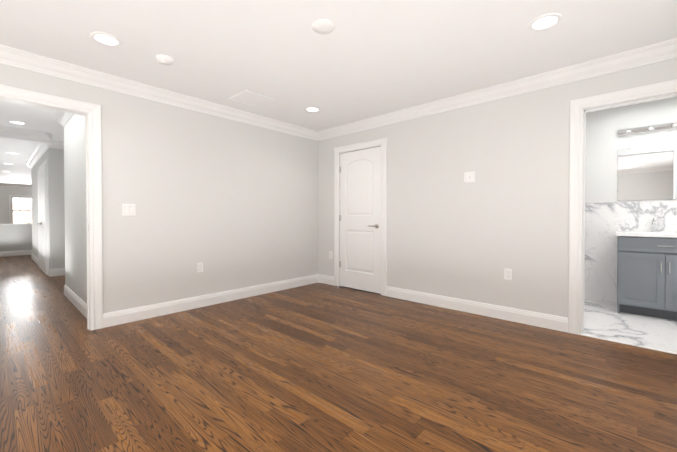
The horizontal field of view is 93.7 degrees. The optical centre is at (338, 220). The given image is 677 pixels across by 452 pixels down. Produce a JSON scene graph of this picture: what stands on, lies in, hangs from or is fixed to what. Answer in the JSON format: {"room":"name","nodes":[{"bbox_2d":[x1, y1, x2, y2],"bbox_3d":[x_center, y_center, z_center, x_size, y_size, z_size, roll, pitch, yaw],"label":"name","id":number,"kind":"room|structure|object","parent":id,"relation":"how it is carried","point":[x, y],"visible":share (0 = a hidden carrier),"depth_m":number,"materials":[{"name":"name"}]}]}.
{"room":"empty bedroom","nodes":[
{"label":"empty bedroom","id":0,"kind":"room"},
{"bbox_2d":[0,114,86,303],"bbox_3d":[-7.599,-0.236,8.521,15.000,2.420,2.720,1,1,42],"label":"wall","id":1,"kind":"structure","parent":0,"point":[67,200],"depth_m":4.24,"materials":[{"name":"grey paint"}]},
{"bbox_2d":[11,197,31,223],"bbox_3d":[-13.239,-0.406,13.366,0.035,1.150,0.740,1,1,42],"label":"window","id":2,"kind":"structure","parent":1,"relation":"in","point":[28,210],"depth_m":13.27,"materials":[{"name":"white paint"}]},
{"bbox_2d":[37,168,41,269],"bbox_3d":[-6.093,-0.025,6.454,0.671,2.020,0.090,1,1,42],"label":"closet door","id":3,"kind":"structure","parent":1,"relation":"in","point":[39,225],"depth_m":6.45,"materials":[{"name":"white paint"}]},
{"bbox_2d":[38,164,47,274],"bbox_3d":[-5.596,-0.020,5.999,0.671,2.020,0.090,1,1,42],"label":"closet door","id":4,"kind":"structure","parent":1,"relation":"in","point":[43,223],"depth_m":5.90,"materials":[{"name":"white paint"}]},
{"bbox_2d":[0,250,567,332],"bbox_3d":[-5.952,0.928,6.675,19.700,0.134,5.400,1,1,42],"label":"baseboard","id":5,"kind":"structure","parent":1,"relation":"attached to","point":[552,322],"depth_m":3.64,"materials":[{"name":"white paint"}]},
{"bbox_2d":[0,79,676,334],"bbox_3d":[-5.525,-0.081,7.416,19.315,2.135,3.957,1,1,42],"label":"door frame","id":6,"kind":"structure","parent":1,"relation":"attached to","point":[579,109],"depth_m":2.92,"materials":[{"name":"white paint"}]},
{"bbox_2d":[0,38,676,187],"bbox_3d":[-5.952,-1.367,6.649,19.700,0.116,5.400,1,1,42],"label":"crown molding","id":7,"kind":"structure","parent":1,"relation":"attached to","point":[617,62],"depth_m":3.25,"materials":[{"name":"white paint"}]},
{"bbox_2d":[0,63,319,313],"bbox_3d":[-2.197,-0.176,3.227,0.120,2.420,5.640,1,1,42],"label":"wall","id":8,"kind":"structure","parent":0,"point":[231,204],"depth_m":3.68,"materials":[{"name":"grey paint"}]},
{"bbox_2d":[122,204,135,215],"bbox_3d":[-2.121,-0.106,3.213,0.010,0.118,0.118,1,1,42],"label":"light switch","id":9,"kind":"object","parent":8,"relation":"attached to","point":[128,209],"visible":1,"depth_m":3.21,"materials":[{"name":"white plastic"}]},
{"bbox_2d":[197,262,202,272],"bbox_3d":[-1.636,0.558,3.752,0.008,0.116,0.072,1,1,42],"label":"outlet","id":10,"kind":"object","parent":8,"relation":"attached to","point":[199,267],"visible":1,"depth_m":3.75,"materials":[{"name":"white plastic"}]},
{"bbox_2d":[0,255,676,451],"bbox_3d":[-6.133,1.044,6.760,20.320,0.100,5.520,1,1,42],"label":"floor","id":11,"kind":"structure","parent":0,"point":[318,367],"depth_m":2.07,"materials":[{"name":"brown wood"}]},
{"bbox_2d":[0,225,31,251],"bbox_3d":[-8.707,0.548,9.001,0.110,0.840,1.680,1,1,42],"label":"wall","id":12,"kind":"structure","parent":11,"relation":"on","point":[15,237],"depth_m":8.73,"materials":[{"name":"grey paint"}]},
{"bbox_2d":[0,224,31,224],"bbox_3d":[-8.707,0.111,8.996,0.150,0.035,1.680,1,1,42],"label":"trim","id":13,"kind":"structure","parent":12,"relation":"on","point":[15,224],"depth_m":8.72,"materials":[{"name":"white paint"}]},
{"bbox_2d":[0,0,676,184],"bbox_3d":[-5.223,-1.482,7.282,20.920,0.100,7.560,1,1,42],"label":"ceiling","id":14,"kind":"structure","parent":0,"point":[364,59],"depth_m":2.50,"materials":[{"name":"white paint"}]},
{"bbox_2d":[8,120,26,124],"bbox_3d":[-4.591,-1.398,4.536,0.196,0.008,0.196,1,1,42],"label":"recessed light","id":15,"kind":"object","parent":14,"relation":"in","point":[17,122],"visible":0.98,"depth_m":4.53,"materials":[{"name":"white plastic"}]},
{"bbox_2d":[0,134,51,144],"bbox_3d":[-4.992,-1.331,4.958,0.160,0.150,0.760,1,1,42],"label":"ceiling beam","id":16,"kind":"structure","parent":14,"relation":"attached to","point":[25,139],"depth_m":4.99,"materials":[{"name":"white paint"}]},
{"bbox_2d":[90,32,121,46],"bbox_3d":[-1.764,-1.374,2.412,0.196,0.008,0.196,1,1,42],"label":"recessed light","id":17,"kind":"object","parent":14,"relation":"in","point":[103,38],"visible":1,"depth_m":2.40,"materials":[{"name":"white plastic"}]},
{"bbox_2d":[156,54,173,64],"bbox_3d":[-1.480,-1.360,2.708,0.136,0.041,0.136,1,1,42],"label":"smoke detector","id":18,"kind":"object","parent":14,"relation":"attached to","point":[164,59],"visible":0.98,"depth_m":2.67,"materials":[{"name":"white plastic"}]},
{"bbox_2d":[228,90,273,106],"bbox_3d":[-0.998,-1.386,3.635,0.370,0.010,0.370,1,1,42],"label":"access panel","id":19,"kind":"object","parent":14,"relation":"attached to","point":[250,98],"visible":1,"depth_m":3.61,"materials":[{"name":"white paint"}]},
{"bbox_2d":[305,107,319,111],"bbox_3d":[-0.327,-1.391,3.983,0.196,0.008,0.196,1,1,42],"label":"recessed light","id":20,"kind":"object","parent":14,"relation":"in","point":[312,109],"visible":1,"depth_m":3.98,"materials":[{"name":"white plastic"}]},
{"bbox_2d":[312,19,334,33],"bbox_3d":[-0.108,-1.369,2.252,0.164,0.012,0.164,1,1,42],"label":"round cover plate","id":21,"kind":"object","parent":14,"relation":"attached to","point":[322,26],"visible":1,"depth_m":2.23,"materials":[{"name":"white plastic"}]},
{"bbox_2d":[528,13,561,30],"bbox_3d":[1.430,-1.371,2.200,0.196,0.008,0.196,1,1,42],"label":"recessed light","id":22,"kind":"object","parent":14,"relation":"in","point":[545,21],"visible":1,"depth_m":2.19,"materials":[{"name":"white plastic"}]},
{"bbox_2d":[320,58,676,317],"bbox_3d":[1.448,-0.181,3.634,4.650,2.420,0.120,1,1,42],"label":"wall","id":23,"kind":"structure","parent":0,"point":[448,236],"depth_m":3.42,"materials":[{"name":"grey paint"}]},
{"bbox_2d":[339,146,380,293],"bbox_3d":[0.291,-0.005,4.603,0.771,2.022,0.090,1,1,42],"label":"closet door","id":24,"kind":"structure","parent":23,"relation":"in","point":[360,220],"depth_m":4.59,"materials":[{"name":"white paint"}]},
{"bbox_2d":[464,171,474,182],"bbox_3d":[1.457,-0.482,3.533,0.118,0.118,0.010,1,1,42],"label":"switch","id":25,"kind":"object","parent":23,"relation":"attached to","point":[469,177],"visible":1,"depth_m":3.53,"materials":[{"name":"white plastic"}]},
{"bbox_2d":[504,268,511,279],"bbox_3d":[1.750,0.558,3.278,0.072,0.116,0.008,1,1,42],"label":"outlet","id":26,"kind":"object","parent":23,"relation":"attached to","point":[507,274],"visible":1,"depth_m":3.28,"materials":[{"name":"white plastic"}]},
{"bbox_2d":[581,330,676,353],"bbox_3d":[2.532,1.034,2.654,0.790,0.012,0.142,1,1,42],"label":"sill","id":27,"kind":"structure","parent":23,"relation":"attached to","point":[662,348],"depth_m":2.67,"materials":[{"name":"stone"}]},
{"bbox_2d":[584,299,676,347],"bbox_3d":[3.401,1.085,2.960,2.320,0.104,1.740,1,1,42],"label":"floor","id":28,"kind":"structure","parent":0,"point":[603,317],"depth_m":3.14,"materials":[{"name":"stone"}]},
{"bbox_2d":[616,217,676,319],"bbox_3d":[3.522,0.497,3.442,0.764,1.061,0.586,1,1,42],"label":"bathroom vanity","id":29,"kind":"object","parent":28,"relation":"on","point":[646,273],"visible":1,"depth_m":3.35,"materials":[{"name":"grey paint"}]},
{"bbox_2d":[585,97,676,202],"bbox_3d":[3.947,-0.180,3.543,2.320,2.420,0.120,1,1,42],"label":"wall","id":30,"kind":"structure","parent":0,"point":[605,142],"depth_m":3.90,"materials":[{"name":"grey paint"}]},
{"bbox_2d":[584,201,676,302],"bbox_3d":[3.401,0.410,2.952,2.080,1.246,1.500,1,1,42],"label":"wainscoting","id":31,"kind":"structure","parent":30,"relation":"attached to","point":[605,222],"depth_m":3.96,"materials":[{"name":"stone"}]},
{"bbox_2d":[617,144,676,200],"bbox_3d":[3.722,-0.553,3.655,0.769,0.635,0.010,1,1,42],"label":"bathroom mirror","id":32,"kind":"object","parent":30,"relation":"attached to","point":[648,173],"visible":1,"depth_m":3.73,"materials":[{"name":"clear glass"}]},
{"bbox_2d":[619,121,676,135],"bbox_3d":[3.708,-1.071,3.627,0.760,0.084,0.063,1,1,42],"label":"vanity light bar","id":33,"kind":"object","parent":30,"relation":"attached to","point":[650,128],"visible":1,"depth_m":3.71,"materials":[{"name":"silver metal"}]},
{"label":"outside","id":34,"kind":"structure","parent":0,"visible":0},
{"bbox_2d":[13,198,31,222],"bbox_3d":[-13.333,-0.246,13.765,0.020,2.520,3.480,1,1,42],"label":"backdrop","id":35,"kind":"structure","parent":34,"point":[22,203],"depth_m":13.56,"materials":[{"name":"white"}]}
]}

